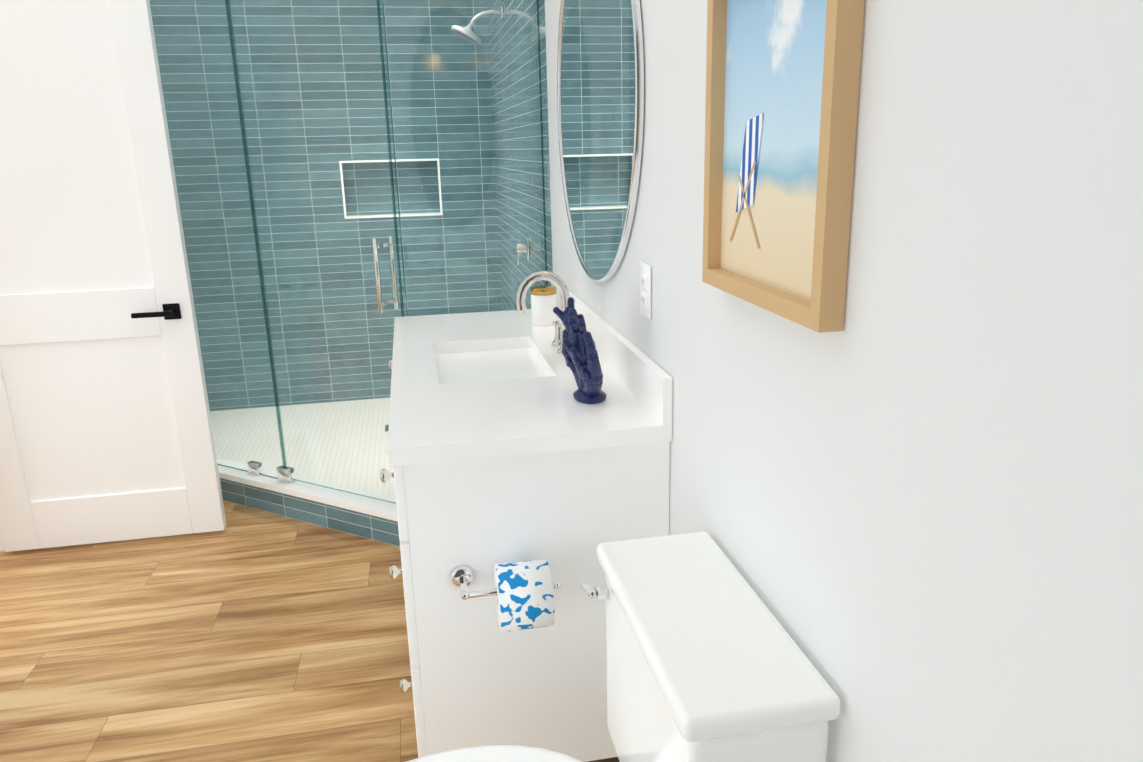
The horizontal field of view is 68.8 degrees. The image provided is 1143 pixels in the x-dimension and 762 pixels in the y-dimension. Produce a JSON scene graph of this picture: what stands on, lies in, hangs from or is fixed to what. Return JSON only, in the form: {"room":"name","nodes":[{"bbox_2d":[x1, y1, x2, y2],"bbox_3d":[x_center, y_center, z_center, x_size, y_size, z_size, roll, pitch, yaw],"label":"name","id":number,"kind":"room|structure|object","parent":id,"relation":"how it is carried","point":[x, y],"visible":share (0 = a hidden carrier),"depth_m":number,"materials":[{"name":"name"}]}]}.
{"room":"bathroom","nodes":[
{"label":"bathroom","id":0,"kind":"room"},
{"bbox_2d":[0,500,417,761],"bbox_3d":[-1.009,0.836,2.463,2.230,0.001,5.200,-4,16,-10],"label":"floor","id":1,"kind":"structure","parent":0,"point":[248,634],"depth_m":2.54,"materials":[{"name":"brown wood"}]},
{"bbox_2d":[150,0,547,546],"bbox_3d":[-1.297,-0.650,3.676,2.146,2.220,2.015,-4,16,-10],"label":"shower","id":2,"kind":"object","parent":1,"relation":"on","point":[323,464],"visible":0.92,"depth_m":3.33,"materials":[{"name":"blue tile"}]},
{"bbox_2d":[380,315,671,761],"bbox_3d":[-0.206,0.384,2.415,0.598,0.860,1.320,-4,16,-10],"label":"bathroom vanity","id":3,"kind":"object","parent":1,"relation":"on","point":[504,446],"depth_m":1.76,"materials":[{"name":"white paint"}]},
{"bbox_2d":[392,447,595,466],"bbox_3d":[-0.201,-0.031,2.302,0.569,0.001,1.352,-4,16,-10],"label":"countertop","id":4,"kind":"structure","parent":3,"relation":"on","point":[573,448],"depth_m":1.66,"materials":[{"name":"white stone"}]},
{"bbox_2d":[428,343,559,394],"bbox_3d":[-0.222,0.035,2.316,0.302,0.157,0.482,-4,16,-10],"label":"sink","id":5,"kind":"object","parent":4,"relation":"in","point":[481,366],"depth_m":2.31,"materials":[{"name":"white ceramic"}]},
{"bbox_2d":[450,559,561,631],"bbox_3d":[-0.128,0.428,1.669,0.218,0.132,0.144,-4,16,-10],"label":"toilet paper holder","id":6,"kind":"object","parent":3,"relation":"attached to","point":[522,592],"visible":1,"depth_m":1.62,"materials":[{"name":"white paper"}]},
{"bbox_2d":[516,271,570,361],"bbox_3d":[-0.071,-0.187,2.285,0.163,0.231,0.361,-4,16,-10],"label":"faucet","id":7,"kind":"object","parent":3,"relation":"on","point":[528,281],"visible":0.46,"depth_m":2.26,"materials":[{"name":"silver metal"}]},
{"bbox_2d":[531,285,557,325],"bbox_3d":[-0.088,-0.245,2.698,0.086,0.120,0.086,-4,16,-10],"label":"jar","id":8,"kind":"object","parent":3,"relation":"on","point":[544,302],"visible":0.94,"depth_m":2.67,"materials":[{"name":"white ceramic"}]},
{"bbox_2d":[553,297,606,403],"bbox_3d":[0.021,-0.070,1.868,0.110,0.225,0.251,-4,16,-10],"label":"sculpture","id":9,"kind":"object","parent":3,"relation":"on","point":[580,353],"visible":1,"depth_m":1.82,"materials":[{"name":"blue ceramic"}]},
{"bbox_2d":[406,531,840,761],"bbox_3d":[-0.071,0.724,1.351,0.753,0.772,0.561,-4,16,-10],"label":"toilet","id":10,"kind":"object","parent":1,"relation":"on","point":[708,660],"visible":0.96,"depth_m":1.19,"materials":[{"name":"white ceramic"}]},
{"bbox_2d":[149,0,500,410],"bbox_3d":[-1.488,-1.325,4.566,2.110,3.050,0.090,-4,16,-10],"label":"shower wall tile","id":11,"kind":"structure","parent":0,"point":[376,173],"depth_m":4.62,"materials":[{"name":"teal tile"}]},
{"bbox_2d":[339,158,442,218],"bbox_3d":[-1.006,-1.079,4.681,0.544,0.314,0.004,-4,16,-10],"label":"trim","id":12,"kind":"structure","parent":11,"relation":"attached to","point":[379,216],"depth_m":4.68,"materials":[{"name":"white stone"}]},
{"bbox_2d":[545,0,1142,761],"bbox_3d":[0.232,-0.464,1.342,0.001,3.050,3.285,-4,16,-10],"label":"wall","id":13,"kind":"structure","parent":0,"point":[909,498],"depth_m":0.81,"materials":[{"name":"white paint"}]},
{"bbox_2d":[486,0,552,310],"bbox_3d":[-0.262,-1.142,3.803,0.001,3.050,1.915,-4,16,-10],"label":"wall tile","id":14,"kind":"structure","parent":13,"relation":"attached to","point":[529,83],"depth_m":3.64,"materials":[{"name":"teal tile"}]},
{"bbox_2d":[557,0,643,281],"bbox_3d":[0.053,-0.726,2.162,0.017,0.932,0.932,-4,16,-10],"label":"mirror","id":15,"kind":"object","parent":13,"relation":"attached to","point":[600,83],"visible":1,"depth_m":2.08,"materials":[{"name":"silver metal"}]},
{"bbox_2d":[640,262,650,319],"bbox_3d":[0.159,-0.197,1.816,0.008,0.116,0.074,-4,16,-10],"label":"electrical outlet plate","id":16,"kind":"object","parent":13,"relation":"attached to","point":[645,290],"visible":1,"depth_m":1.80,"materials":[{"name":"white plastic"}]},
{"bbox_2d":[702,0,863,332],"bbox_3d":[0.263,-0.334,1.118,0.031,0.462,0.406,-4,16,-10],"label":"framed artwork","id":17,"kind":"object","parent":13,"relation":"attached to","point":[782,83],"visible":1,"depth_m":1.09,"materials":[{"name":"brown wood"}]},
{"bbox_3d":[-2.080,-0.554,1.865,0.120,3.050,5.200,-4,16,-10],"label":"wall","id":18,"kind":"structure","parent":0,"visible":0},
{"bbox_2d":[0,529,4,550],"bbox_3d":[-2.184,-0.472,2.478,0.156,2.565,1.010,-4,16,-10],"label":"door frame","id":19,"kind":"structure","parent":18,"relation":"attached to","point":[2,547],"depth_m":3.21,"materials":[{"name":"white wood"}]},
{"bbox_2d":[0,0,226,551],"bbox_3d":[-1.826,-0.554,2.933,0.847,2.438,0.161,-4,16,-10],"label":"door","id":20,"kind":"structure","parent":18,"relation":"in","point":[106,432],"depth_m":3.01,"materials":[{"name":"white wood"}]}
]}

